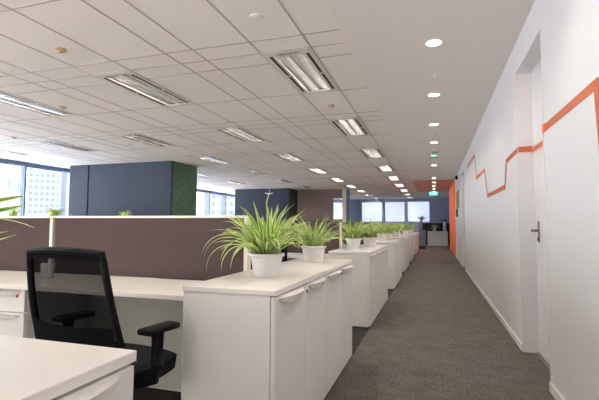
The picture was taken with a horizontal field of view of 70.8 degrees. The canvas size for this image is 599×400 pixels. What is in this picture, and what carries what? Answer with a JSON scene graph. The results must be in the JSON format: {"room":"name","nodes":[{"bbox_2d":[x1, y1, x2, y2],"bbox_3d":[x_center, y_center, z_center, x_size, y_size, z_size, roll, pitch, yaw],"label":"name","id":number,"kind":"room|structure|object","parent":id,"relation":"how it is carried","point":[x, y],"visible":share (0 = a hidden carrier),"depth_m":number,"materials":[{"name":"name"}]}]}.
{"room":"open-plan office","nodes":[
{"label":"open-plan office","id":0,"kind":"room"},
{"bbox_2d":[0,158,234,196],"bbox_3d":[-6.336,0.529,14.199,0.160,2.725,28.783,-1,-4,18],"label":"wall","id":1,"kind":"structure","parent":0,"point":[1,159],"depth_m":11.68,"materials":[{"name":"blue"}]},
{"bbox_2d":[0,162,25,215],"bbox_3d":[-7.551,0.003,10.377,0.138,1.915,1.605,-1,-4,18],"label":"window","id":2,"kind":"structure","parent":1,"relation":"in","point":[16,173],"depth_m":10.91,"materials":[{"name":"blue"}]},
{"bbox_2d":[6,164,23,215],"bbox_3d":[-7.332,0.022,10.849,0.008,1.875,0.427,-1,-4,18],"label":"blind","id":3,"kind":"object","parent":2,"relation":"attached to","point":[15,172],"depth_m":10.90,"materials":[{"name":"white fabric"}]},
{"bbox_2d":[24,166,69,215],"bbox_3d":[-7.064,0.097,11.904,0.138,1.915,1.605,-1,-4,18],"label":"window","id":4,"kind":"structure","parent":1,"relation":"in","point":[66,183],"depth_m":12.28,"materials":[{"name":"blue"}]},
{"bbox_2d":[60,171,69,215],"bbox_3d":[-6.845,0.116,12.375,0.008,1.875,0.427,-1,-4,18],"label":"blind","id":5,"kind":"object","parent":4,"relation":"attached to","point":[66,183],"depth_m":12.33,"materials":[{"name":"white fabric"}]},
{"bbox_2d":[197,191,209,215],"bbox_3d":[-4.627,0.568,19.535,0.138,1.915,1.605,-1,-4,18],"label":"window","id":6,"kind":"structure","parent":1,"relation":"in","point":[207,195],"depth_m":20.01,"materials":[{"name":"blue"}]},
{"bbox_2d":[204,192,208,215],"bbox_3d":[-4.408,0.587,20.007,0.008,1.875,0.427,-1,-4,18],"label":"blind","id":7,"kind":"object","parent":6,"relation":"attached to","point":[206,203],"depth_m":20.00,"materials":[{"name":"white fabric"}]},
{"bbox_2d":[209,193,224,215],"bbox_3d":[-4.139,0.662,21.062,0.138,1.915,1.605,-1,-4,18],"label":"window","id":8,"kind":"structure","parent":1,"relation":"in","point":[222,196],"depth_m":21.52,"materials":[{"name":"blue"}]},
{"bbox_2d":[221,195,224,215],"bbox_3d":[-3.921,0.681,21.533,0.008,1.875,0.427,-1,-4,18],"label":"blind","id":9,"kind":"object","parent":8,"relation":"attached to","point":[222,196],"depth_m":21.52,"materials":[{"name":"white fabric"}]},
{"bbox_2d":[68,161,170,215],"bbox_3d":[-4.677,0.403,11.781,3.274,2.704,1.209,-1,-4,18],"label":"wall","id":10,"kind":"structure","parent":0,"point":[139,188],"depth_m":11.21,"materials":[{"name":"blue paint"}]},
{"bbox_2d":[87,165,89,215],"bbox_3d":[-5.611,0.416,12.073,0.054,2.704,1.156,-1,-4,18],"label":"trim","id":11,"kind":"structure","parent":10,"relation":"attached to","point":[89,165],"depth_m":11.56,"materials":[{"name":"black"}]},
{"bbox_2d":[169,161,172,215],"bbox_3d":[-3.281,0.346,10.717,0.043,2.704,0.037,-1,-4,18],"label":"trim","id":12,"kind":"structure","parent":10,"relation":"attached to","point":[171,166],"depth_m":10.74,"materials":[{"name":"black paint"}]},
{"bbox_2d":[172,161,196,215],"bbox_3d":[-3.097,0.381,11.294,0.032,2.704,1.177,-1,-4,18],"label":"wall panel","id":13,"kind":"object","parent":10,"relation":"attached to","point":[184,181],"depth_m":11.29,"materials":[{"name":"green plant"}]},
{"bbox_2d":[235,188,287,220],"bbox_3d":[-1.547,0.876,19.399,2.589,2.704,1.177,-1,-4,18],"label":"wall","id":14,"kind":"structure","parent":0,"point":[244,198],"depth_m":18.87,"materials":[{"name":"blue paint"}]},
{"bbox_2d":[288,188,296,220],"bbox_3d":[-0.298,0.858,19.002,0.032,2.704,1.177,-1,-4,18],"label":"trim","id":15,"kind":"structure","parent":14,"relation":"attached to","point":[292,193],"depth_m":18.92,"materials":[{"name":"black"}]},
{"bbox_2d":[0,0,534,199],"bbox_3d":[-0.152,-0.905,12.312,12.444,0.028,28.783,-1,-4,18],"label":"ceiling","id":16,"kind":"structure","parent":0,"point":[196,23],"depth_m":4.83,"materials":[{"name":"tile"}]},
{"bbox_2d":[0,4,9,11],"bbox_3d":[-2.629,-1.545,2.670,0.487,0.129,1.292,-1,-4,18],"label":"ceiling light","id":17,"kind":"object","parent":16,"relation":"attached to","point":[2,8],"visible":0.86,"depth_m":3.19,"materials":[{"name":"white"}]},
{"bbox_2d":[0,149,31,155],"bbox_3d":[-6.725,-1.156,9.468,0.487,0.129,1.292,-1,-4,18],"label":"ceiling light","id":18,"kind":"object","parent":16,"relation":"attached to","point":[1,150],"visible":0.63,"depth_m":9.77,"materials":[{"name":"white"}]},
{"bbox_2d":[0,91,76,117],"bbox_3d":[-3.729,-1.364,5.767,0.487,0.129,1.292,-1,-4,18],"label":"ceiling light","id":19,"kind":"object","parent":16,"relation":"attached to","point":[6,98],"visible":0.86,"depth_m":5.85,"materials":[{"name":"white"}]},
{"bbox_2d":[54,47,66,52],"bbox_3d":[-2.236,-1.394,3.939,0.104,0.034,0.104,-1,-4,18],"label":"smoke detector","id":20,"kind":"object","parent":16,"relation":"attached to","point":[57,49],"visible":1,"depth_m":3.92,"materials":[{"name":"beige plastic"}]},
{"bbox_2d":[34,140,98,151],"bbox_3d":[-4.829,-1.183,8.864,0.487,0.129,1.292,-1,-4,18],"label":"ceiling light","id":21,"kind":"object","parent":16,"relation":"attached to","point":[49,142],"visible":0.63,"depth_m":8.83,"materials":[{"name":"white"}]},
{"bbox_2d":[93,71,194,106],"bbox_3d":[-1.833,-1.391,5.163,0.487,0.129,1.292,-1,-4,18],"label":"ceiling light","id":22,"kind":"object","parent":16,"relation":"attached to","point":[130,81],"visible":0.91,"depth_m":5.08,"materials":[{"name":"silver metal"}]},
{"bbox_2d":[116,134,179,147],"bbox_3d":[-2.933,-1.210,8.260,0.487,0.129,1.292,-1,-4,18],"label":"ceiling light","id":23,"kind":"object","parent":16,"relation":"attached to","point":[136,137],"visible":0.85,"depth_m":8.23,"materials":[{"name":"silver"}]},
{"bbox_2d":[197,173,214,177],"bbox_3d":[-3.237,-0.876,13.850,0.487,0.129,1.292,-1,-4,18],"label":"ceiling light","id":24,"kind":"object","parent":16,"relation":"attached to","point":[198,174],"visible":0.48,"depth_m":14.03,"materials":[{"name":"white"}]},
{"bbox_2d":[0,0,416,199],"bbox_3d":[-1.701,-0.874,12.805,9.555,0.004,28.783,-1,-4,18],"label":"grid","id":25,"kind":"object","parent":16,"relation":"attached to","point":[208,1],"depth_m":5.65,"materials":[{"name":"beige metal"}]},
{"bbox_2d":[194,157,233,164],"bbox_3d":[-2.137,-1.056,10.753,0.487,0.129,1.292,-1,-4,18],"label":"ceiling light","id":26,"kind":"object","parent":16,"relation":"attached to","point":[209,159],"visible":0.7,"depth_m":10.74,"materials":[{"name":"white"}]},
{"bbox_2d":[211,188,233,190],"bbox_3d":[-3.541,-0.541,19.440,0.487,0.129,1.292,-1,-4,18],"label":"ceiling light","id":27,"kind":"object","parent":16,"relation":"attached to","point":[211,188],"visible":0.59,"depth_m":19.42,"materials":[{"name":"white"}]},
{"bbox_2d":[223,181,245,184],"bbox_3d":[-2.441,-0.722,16.343,0.487,0.129,1.292,-1,-4,18],"label":"ceiling light","id":28,"kind":"object","parent":16,"relation":"attached to","point":[233,182],"visible":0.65,"depth_m":16.28,"materials":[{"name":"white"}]},
{"bbox_2d":[213,126,266,142],"bbox_3d":[-1.037,-1.237,7.656,0.487,0.129,1.292,-1,-4,18],"label":"ceiling light","id":29,"kind":"object","parent":16,"relation":"attached to","point":[237,132],"visible":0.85,"depth_m":7.59,"materials":[{"name":"silver"}]},
{"bbox_2d":[243,170,268,175],"bbox_3d":[-1.341,-0.903,13.246,0.487,0.129,1.292,-1,-4,18],"label":"ceiling light","id":30,"kind":"object","parent":16,"relation":"attached to","point":[254,172],"visible":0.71,"depth_m":13.29,"materials":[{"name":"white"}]},
{"bbox_2d":[250,13,263,20],"bbox_3d":[-0.336,-1.435,3.312,0.110,0.008,0.110,-1,-4,18],"label":"cover plate","id":31,"kind":"object","parent":16,"relation":"attached to","point":[255,17],"visible":1,"depth_m":3.30,"materials":[{"name":"plastic"}]},
{"bbox_2d":[274,180,294,182],"bbox_3d":[-0.544,-0.749,15.739,0.487,0.129,1.292,-1,-4,18],"label":"ceiling light","id":32,"kind":"object","parent":16,"relation":"attached to","point":[281,181],"visible":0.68,"depth_m":15.75,"materials":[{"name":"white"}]},
{"bbox_2d":[271,153,305,161],"bbox_3d":[-0.241,-1.083,10.149,0.487,0.129,1.292,-1,-4,18],"label":"ceiling light","id":33,"kind":"object","parent":16,"relation":"attached to","point":[289,157],"visible":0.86,"depth_m":10.13,"materials":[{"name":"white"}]},
{"bbox_2d":[262,48,339,93],"bbox_3d":[0.063,-1.418,4.559,0.487,0.129,1.292,-1,-4,18],"label":"ceiling light","id":34,"kind":"object","parent":16,"relation":"attached to","point":[302,68],"visible":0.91,"depth_m":4.46,"materials":[{"name":"silver metal"}]},
{"bbox_2d":[295,186,313,188],"bbox_3d":[0.252,-0.595,18.232,0.487,0.129,1.292,-1,-4,18],"label":"ceiling light","id":35,"kind":"object","parent":16,"relation":"attached to","point":[302,187],"visible":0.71,"depth_m":18.17,"materials":[{"name":"white metal"}]},
{"bbox_2d":[304,168,328,173],"bbox_3d":[0.555,-0.930,12.642,0.487,0.129,1.292,-1,-4,18],"label":"ceiling light","id":36,"kind":"object","parent":16,"relation":"attached to","point":[314,170],"visible":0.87,"depth_m":12.61,"materials":[{"name":"white plastic"}]},
{"bbox_2d":[326,178,346,181],"bbox_3d":[1.352,-0.776,15.135,0.487,0.129,1.292,-1,-4,18],"label":"ceiling light","id":37,"kind":"object","parent":16,"relation":"attached to","point":[331,179],"visible":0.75,"depth_m":15.06,"materials":[{"name":"white plastic"}]},
{"bbox_2d":[328,117,370,136],"bbox_3d":[0.860,-1.264,7.052,0.487,0.129,1.292,-1,-4,18],"label":"ceiling light","id":38,"kind":"object","parent":16,"relation":"attached to","point":[347,127],"visible":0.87,"depth_m":7.00,"materials":[{"name":"white metal"}]},
{"bbox_2d":[342,185,358,187],"bbox_3d":[2.148,-0.622,17.628,0.487,0.129,1.292,-1,-4,18],"label":"ceiling light","id":39,"kind":"object","parent":16,"relation":"attached to","point":[347,186],"visible":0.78,"depth_m":17.65,"materials":[{"name":"white plastic"}]},
{"bbox_2d":[357,148,386,157],"bbox_3d":[1.656,-1.111,9.545,0.487,0.129,1.292,-1,-4,18],"label":"ceiling light","id":40,"kind":"object","parent":16,"relation":"attached to","point":[372,152],"visible":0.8,"depth_m":9.51,"materials":[{"name":"white plastic"}]},
{"bbox_2d":[374,165,395,171],"bbox_3d":[2.452,-0.957,12.038,0.487,0.129,1.292,-1,-4,18],"label":"ceiling light","id":41,"kind":"object","parent":16,"relation":"attached to","point":[383,168],"visible":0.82,"depth_m":12.01,"materials":[{"name":"white plastic"}]},
{"bbox_2d":[385,176,401,180],"bbox_3d":[3.248,-0.803,14.531,0.487,0.129,1.292,-1,-4,18],"label":"ceiling light","id":42,"kind":"object","parent":16,"relation":"attached to","point":[389,178],"visible":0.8,"depth_m":14.52,"materials":[{"name":"white plastic"}]},
{"bbox_2d":[392,184,406,186],"bbox_3d":[4.044,-0.649,17.024,0.487,0.129,1.292,-1,-4,18],"label":"ceiling light","id":43,"kind":"object","parent":16,"relation":"attached to","point":[394,185],"visible":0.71,"depth_m":17.13,"materials":[{"name":"white plastic"}]},
{"bbox_2d":[398,189,409,191],"bbox_3d":[4.840,-0.495,19.517,0.487,0.129,1.292,-1,-4,18],"label":"ceiling light","id":44,"kind":"object","parent":16,"relation":"attached to","point":[399,190],"visible":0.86,"depth_m":19.56,"materials":[{"name":"white plastic"}]},
{"bbox_2d":[427,93,439,96],"bbox_3d":[1.669,-1.304,5.229,0.156,0.008,0.156,-1,-4,18],"label":"recessed light","id":45,"kind":"object","parent":16,"relation":"in","point":[430,94],"visible":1,"depth_m":5.22,"materials":[{"name":"white plastic"}]},
{"bbox_2d":[425,39,442,46],"bbox_3d":[1.195,-1.395,3.744,0.156,0.008,0.156,-1,-4,18],"label":"recessed light","id":46,"kind":"object","parent":16,"relation":"in","point":[433,42],"visible":1,"depth_m":3.73,"materials":[{"name":"white plastic"}]},
{"bbox_2d":[431,151,436,157],"bbox_3d":[2.855,-0.984,8.937,0.130,0.190,0.014,-1,-4,18],"label":"exit sign","id":47,"kind":"object","parent":16,"relation":"hanging from","point":[433,154],"visible":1,"depth_m":8.93,"materials":[{"name":"green plastic"}]},
{"bbox_2d":[297,189,341,220],"bbox_3d":[0.926,0.881,19.284,2.129,2.704,0.107,-1,-4,18],"label":"wall","id":48,"kind":"structure","parent":0,"point":[317,204],"depth_m":19.31,"materials":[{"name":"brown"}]},
{"bbox_2d":[342,189,345,221],"bbox_3d":[2.027,0.867,18.950,0.171,2.704,0.182,-1,-4,18],"label":"trim","id":49,"kind":"structure","parent":48,"relation":"attached to","point":[343,190],"depth_m":18.91,"materials":[{"name":"beige"}]},
{"bbox_2d":[133,244,555,399],"bbox_3d":[2.501,1.817,11.297,6.848,0.107,28.783,-1,-4,18],"label":"floor","id":50,"kind":"structure","parent":0,"point":[436,336],"depth_m":3.59,"materials":[{"name":"carpet"}]},
{"bbox_2d":[0,288,35,338],"bbox_3d":[-1.738,0.882,2.701,0.428,0.687,0.501,-1,-4,18],"label":"drawer pedestal","id":51,"kind":"object","parent":50,"relation":"on","point":[15,313],"visible":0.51,"depth_m":2.47,"materials":[{"name":"white"}]},
{"bbox_2d":[0,335,136,399],"bbox_3d":[-0.830,0.679,0.135,0.492,0.792,1.766,-1,-4,18],"label":"storage cabinet","id":52,"kind":"object","parent":50,"relation":"on","point":[30,369],"visible":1,"depth_m":0.84,"materials":[{"name":"white laminate"}]},
{"bbox_2d":[0,196,33,239],"bbox_3d":[-0.772,0.134,0.635,0.544,0.358,0.572,-1,-4,18],"label":"spider plant","id":53,"kind":"object","parent":52,"relation":"on","point":[2,198],"visible":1,"depth_m":0.72,"materials":[{"name":"green plant"}]},
{"bbox_2d":[0,270,204,390],"bbox_3d":[-1.944,0.870,2.796,3.204,0.720,0.558,-1,-4,18],"label":"desk","id":54,"kind":"object","parent":50,"relation":"on","point":[140,302],"visible":0.14,"depth_m":2.69,"materials":[{"name":"white laminate"}]},
{"bbox_2d":[26,246,179,388],"bbox_3d":[-0.821,0.688,1.865,0.645,0.982,0.615,-1,-4,26],"label":"office chair","id":55,"kind":"object","parent":50,"relation":"on","point":[70,292],"visible":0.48,"depth_m":1.65,"materials":[{"name":"black plastic"}]},
{"bbox_2d":[0,215,250,391],"bbox_3d":[-1.821,0.683,3.094,3.157,1.130,0.054,-1,-4,18],"label":"partition","id":56,"kind":"structure","parent":50,"relation":"on","point":[134,246],"depth_m":2.85,"materials":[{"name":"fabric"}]},
{"bbox_2d":[181,258,352,399],"bbox_3d":[-0.033,0.835,2.665,0.492,0.792,1.766,-1,-4,18],"label":"storage cabinet","id":57,"kind":"object","parent":50,"relation":"on","point":[288,335],"visible":1,"depth_m":1.90,"materials":[{"name":"white laminate"}]},
{"bbox_2d":[203,189,312,276],"bbox_3d":[-0.188,0.161,2.303,0.610,0.509,0.598,3,-4,-39],"label":"spider plant","id":58,"kind":"object","parent":57,"relation":"on","point":[265,241],"visible":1,"depth_m":2.26,"materials":[{"name":"green plant"}]},
{"bbox_2d":[284,211,352,262],"bbox_3d":[0.111,0.280,3.213,0.612,0.384,0.552,-1,-4,20],"label":"spider plant","id":59,"kind":"object","parent":57,"relation":"on","point":[315,253],"visible":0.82,"depth_m":3.15,"materials":[{"name":"green plant"}]},
{"bbox_2d":[251,240,286,268],"bbox_3d":[-0.415,0.791,3.546,0.645,0.982,0.615,-1,-4,18],"label":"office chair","id":60,"kind":"object","parent":50,"relation":"on","point":[284,258],"visible":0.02,"depth_m":3.72,"materials":[{"name":"black plastic"}]},
{"bbox_2d":[251,221,341,252],"bbox_3d":[-0.976,0.846,5.739,3.157,1.130,0.054,-1,-4,18],"label":"wall","id":61,"kind":"structure","parent":50,"relation":"on","point":[334,243],"depth_m":5.33,"materials":[{"name":"fabric"}]},
{"bbox_2d":[287,253,328,260],"bbox_3d":[-1.099,1.033,5.442,3.204,0.720,0.558,-1,-4,18],"label":"desk","id":62,"kind":"object","parent":50,"relation":"on","point":[290,256],"visible":0.03,"depth_m":4.96,"materials":[{"name":"white laminate"}]},
{"bbox_2d":[346,189,349,221],"bbox_3d":[2.191,0.867,18.937,0.150,2.704,0.214,-1,-4,18],"label":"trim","id":63,"kind":"structure","parent":50,"relation":"on","point":[347,190],"depth_m":18.88,"materials":[{"name":"blue"}]},
{"bbox_2d":[342,222,371,243],"bbox_3d":[-0.125,1.011,8.405,3.157,1.130,0.054,-1,-4,18],"label":"wall","id":64,"kind":"structure","parent":50,"relation":"on","point":[343,240],"depth_m":8.06,"materials":[{"name":"fabric"}]},
{"bbox_2d":[328,244,388,327],"bbox_3d":[0.812,0.999,5.311,0.492,0.792,1.766,-1,-4,18],"label":"storage cabinet","id":65,"kind":"object","parent":50,"relation":"on","point":[370,264],"visible":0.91,"depth_m":4.49,"materials":[{"name":"white laminate"}]},
{"bbox_2d":[329,218,379,248],"bbox_3d":[0.645,0.394,5.068,0.607,0.384,0.639,-1,-4,18],"label":"spider plant","id":66,"kind":"object","parent":65,"relation":"on","point":[354,232],"visible":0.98,"depth_m":5.01,"materials":[{"name":"green plant"}]},
{"bbox_2d":[358,218,388,246],"bbox_3d":[0.898,0.414,5.484,0.559,0.396,0.541,-1,-4,18],"label":"spider plant","id":67,"kind":"object","parent":65,"relation":"on","point":[369,240],"visible":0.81,"depth_m":5.45,"materials":[{"name":"green plant"}]},
{"bbox_2d":[376,239,402,289],"bbox_3d":[1.663,1.163,7.977,0.492,0.792,1.766,-1,-4,18],"label":"storage cabinet","id":68,"kind":"object","parent":50,"relation":"on","point":[394,245],"visible":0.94,"depth_m":7.17,"materials":[{"name":"white laminate"}]},
{"bbox_2d":[373,221,398,240],"bbox_3d":[1.523,0.560,7.750,0.639,0.384,0.607,0,-3,-4],"label":"spider plant","id":69,"kind":"object","parent":68,"relation":"on","point":[384,230],"visible":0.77,"depth_m":7.68,"materials":[{"name":"green plant"}]},
{"bbox_2d":[386,221,400,239],"bbox_3d":[1.742,0.583,8.211,0.559,0.396,0.541,3,-4,-34],"label":"spider plant","id":70,"kind":"object","parent":68,"relation":"on","point":[393,225],"visible":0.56,"depth_m":8.17,"materials":[{"name":"green plant"}]},
{"bbox_2d":[392,236,409,271],"bbox_3d":[2.508,1.326,10.622,0.492,0.792,1.766,-1,-4,18],"label":"storage cabinet","id":71,"kind":"object","parent":50,"relation":"on","point":[405,245],"visible":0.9,"depth_m":9.87,"materials":[{"name":"white laminate"}]},
{"bbox_2d":[393,223,407,236],"bbox_3d":[2.373,0.711,10.304,0.559,0.396,0.541,1,-3,-7],"label":"spider plant","id":72,"kind":"object","parent":71,"relation":"on","point":[399,225],"visible":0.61,"depth_m":10.26,"materials":[{"name":"green plant"}]},
{"bbox_2d":[400,234,414,261],"bbox_3d":[3.353,1.489,13.268,0.492,0.792,1.766,-1,-4,18],"label":"storage cabinet","id":73,"kind":"object","parent":50,"relation":"on","point":[411,236],"visible":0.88,"depth_m":12.50,"materials":[{"name":"white laminate"}]},
{"bbox_2d":[400,224,414,234],"bbox_3d":[3.258,0.882,12.974,0.639,0.384,0.607,1,-4,-18],"label":"spider plant","id":74,"kind":"object","parent":73,"relation":"on","point":[404,231],"visible":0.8,"depth_m":12.91,"materials":[{"name":"green plant"}]},
{"bbox_2d":[408,233,417,255],"bbox_3d":[4.198,1.653,15.913,0.492,0.792,1.766,-1,-4,18],"label":"storage cabinet","id":75,"kind":"object","parent":50,"relation":"on","point":[415,234],"visible":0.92,"depth_m":15.26,"materials":[{"name":"white"}]},
{"bbox_2d":[413,232,418,251],"bbox_3d":[4.734,1.756,17.592,0.492,0.792,1.766,-1,-4,18],"label":"storage cabinet","id":76,"kind":"object","parent":50,"relation":"on","point":[413,232],"visible":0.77,"depth_m":17.75,"materials":[{"name":"white"}]},
{"bbox_2d":[418,230,425,248],"bbox_3d":[5.742,1.849,19.712,0.330,0.871,0.330,-1,-4,18],"label":"base cabinet","id":77,"kind":"object","parent":50,"relation":"on","point":[422,233],"visible":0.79,"depth_m":19.56,"materials":[{"name":"blue laminate"}]},
{"bbox_2d":[417,215,424,229],"bbox_3d":[5.734,1.056,19.733,0.393,0.712,0.476,3,-4,-35],"label":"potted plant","id":78,"kind":"object","parent":77,"relation":"on","point":[420,218],"visible":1,"depth_m":19.67,"materials":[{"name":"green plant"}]},
{"bbox_2d":[423,223,449,244],"bbox_3d":[7.938,1.904,23.452,2.400,1.230,0.400,-1,-4,18],"label":"screen","id":79,"kind":"object","parent":50,"relation":"on","point":[426,226],"visible":0.2,"depth_m":23.55,"materials":[{"name":"black"}]},
{"bbox_2d":[427,231,447,245],"bbox_3d":[7.441,2.076,22.690,1.038,0.792,0.492,-1,-4,18],"label":"storage cabinet","id":80,"kind":"object","parent":50,"relation":"on","point":[435,238],"visible":0.99,"depth_m":22.49,"materials":[{"name":"white"}]},
{"bbox_2d":[441,218,448,230],"bbox_3d":[7.710,1.300,22.294,0.393,0.712,0.476,3,-4,-35],"label":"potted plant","id":81,"kind":"object","parent":80,"relation":"on","point":[445,220],"visible":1,"depth_m":22.21,"materials":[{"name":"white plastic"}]},
{"bbox_2d":[334,198,449,231],"bbox_3d":[4.074,1.292,26.046,12.786,2.725,0.160,-1,-4,18],"label":"wall","id":82,"kind":"structure","parent":0,"point":[439,207],"depth_m":24.96,"materials":[{"name":"blue"}]},
{"bbox_2d":[334,202,341,218],"bbox_3d":[2.316,0.758,26.634,1.284,1.257,0.100,-1,-4,18],"label":"window","id":83,"kind":"structure","parent":82,"relation":"in","point":[337,205],"depth_m":26.56,"materials":[{"name":"white"}]},
{"bbox_2d":[351,200,359,221],"bbox_3d":[3.379,0.729,26.111,0.738,1.391,0.075,-1,-4,18],"label":"curtain","id":84,"kind":"object","parent":82,"relation":"hanging from","point":[355,201],"visible":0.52,"depth_m":26.07,"materials":[{"name":"blue fabric"}]},
{"bbox_2d":[361,201,381,221],"bbox_3d":[4.462,0.727,25.951,1.295,1.257,0.100,-1,-4,18],"label":"window","id":85,"kind":"structure","parent":82,"relation":"in","point":[367,211],"depth_m":25.91,"materials":[{"name":"white glass"}]},
{"bbox_2d":[385,201,404,221],"bbox_3d":[5.777,0.708,25.532,1.209,1.257,0.100,-1,-4,18],"label":"window","id":86,"kind":"structure","parent":82,"relation":"in","point":[396,213],"depth_m":25.48,"materials":[{"name":"white glass"}]},
{"bbox_2d":[407,201,429,221],"bbox_3d":[7.097,0.689,25.111,1.305,1.257,0.100,-1,-4,18],"label":"window","id":87,"kind":"structure","parent":82,"relation":"in","point":[413,211],"depth_m":25.08,"materials":[{"name":"white glass"}]},
{"bbox_2d":[449,0,598,399],"bbox_3d":[3.596,0.237,8.345,0.396,2.704,23.647,-1,-4,18],"label":"wall","id":88,"kind":"structure","parent":0,"point":[569,28],"depth_m":2.58,"materials":[{"name":"white paint"}]},
{"bbox_2d":[456,190,458,208],"bbox_3d":[4.862,-0.001,12.962,0.029,0.535,1.177,-1,-4,18],"label":"notice board","id":89,"kind":"object","parent":88,"relation":"attached to","point":[457,192],"visible":0.91,"depth_m":12.95,"materials":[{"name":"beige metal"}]},
{"bbox_2d":[461,171,465,266],"bbox_3d":[4.301,0.514,10.606,0.325,2.429,0.910,-1,-4,18],"label":"trim","id":90,"kind":"structure","parent":88,"relation":"attached to","point":[462,175],"depth_m":11.06,"materials":[{"name":"white"}]},
{"bbox_2d":[467,148,517,197],"bbox_3d":[2.793,-0.455,6.444,0.004,0.934,5.703,-1,-4,18],"label":"stripe","id":91,"kind":"object","parent":88,"relation":"attached to","point":[515,151],"depth_m":4.92,"materials":[{"name":"orange paint"}]},
{"bbox_2d":[456,256,563,399],"bbox_3d":[2.619,1.406,5.828,0.013,0.059,18.404,-1,-4,18],"label":"baseboard","id":92,"kind":"structure","parent":88,"relation":"attached to","point":[552,389],"depth_m":4.25,"materials":[{"name":"white paint"}]},
{"bbox_2d":[518,146,531,151],"bbox_3d":[1.972,-0.443,3.680,0.107,0.049,0.004,-1,-4,18],"label":"stripe","id":93,"kind":"object","parent":88,"relation":"attached to","point":[525,148],"depth_m":3.68,"materials":[{"name":"orange paint"}]},
{"bbox_2d":[516,28,550,381],"bbox_3d":[1.936,0.057,3.198,0.325,2.429,0.910,-1,-4,18],"label":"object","id":94,"kind":"structure","parent":88,"relation":"attached to","point":[533,55],"depth_m":3.63,"materials":[{"name":"white"}]},
{"bbox_2d":[531,60,549,369],"bbox_3d":[1.885,0.067,3.214,0.115,2.410,0.867,-1,-4,18],"label":"door","id":95,"kind":"structure","parent":88,"relation":"in","point":[538,163],"depth_m":3.44,"materials":[{"name":"white"}]},
{"bbox_2d":[542,123,545,132],"bbox_3d":[1.636,-0.482,2.822,0.004,0.054,0.077,-1,-4,18],"label":"stripe","id":96,"kind":"object","parent":88,"relation":"attached to","point":[543,125],"depth_m":2.82,"materials":[{"name":"orange paint"}]},
{"bbox_2d":[545,77,598,146],"bbox_3d":[1.488,-0.354,2.340,0.004,0.361,1.033,-1,-4,18],"label":"stripe","id":97,"kind":"object","parent":88,"relation":"attached to","point":[593,86],"depth_m":2.08,"materials":[{"name":"orange paint"}]},
{"bbox_3d":[-3.514,1.903,13.213,5.778,0.107,28.783,-1,-4,18],"label":"floor","id":98,"kind":"structure","parent":0,"visible":0},
{"bbox_3d":[-6.548,1.069,9.667,1.038,1.102,0.492,-1,-4,18],"label":"storage cabinet","id":99,"kind":"object","parent":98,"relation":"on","visible":0},
{"bbox_2d":[0,205,24,215],"bbox_3d":[-6.622,0.320,9.713,0.559,0.396,0.541,1,-4,-13],"label":"spider plant","id":100,"kind":"object","parent":99,"relation":"on","point":[14,212],"visible":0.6,"depth_m":9.68,"materials":[{"name":"green plant"}]},
{"bbox_3d":[-5.528,1.055,9.342,1.038,1.102,0.492,-1,-4,18],"label":"storage cabinet","id":101,"kind":"object","parent":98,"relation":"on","visible":0},
{"bbox_2d":[40,206,66,215],"bbox_3d":[-5.447,0.311,9.359,0.607,0.384,0.639,1,-3,-6],"label":"spider plant","id":102,"kind":"object","parent":101,"relation":"on","point":[55,212],"visible":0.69,"depth_m":9.30,"materials":[{"name":"green plant"}]},
{"bbox_3d":[-3.795,1.030,8.790,1.038,1.102,0.492,-1,-4,18],"label":"storage cabinet","id":103,"kind":"object","parent":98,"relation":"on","visible":0},
{"bbox_2d":[119,210,129,215],"bbox_3d":[-3.644,0.328,8.774,0.420,0.297,0.406,3,-4,-40],"label":"spider plant","id":104,"kind":"object","parent":103,"relation":"on","point":[124,213],"visible":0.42,"depth_m":8.74,"materials":[{"name":"green plant"}]},
{"label":"outside","id":105,"kind":"structure","parent":0,"visible":0},
{"bbox_2d":[27,168,65,215],"bbox_3d":[-158.903,-8.769,265.810,20.100,170.000,20.100,2,-4,-31],"label":"office tower","id":106,"kind":"structure","parent":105,"point":[44,187],"depth_m":255.80,"materials":[{"name":"grey"}]},
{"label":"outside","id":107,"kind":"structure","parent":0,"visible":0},
{"bbox_2d":[204,193,234,215],"bbox_3d":[-34.254,8.217,204.947,22.100,130.000,22.100,1,-3,-8],"label":"office tower","id":108,"kind":"structure","parent":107,"point":[215,200],"depth_m":193.82,"materials":[{"name":"grey"}]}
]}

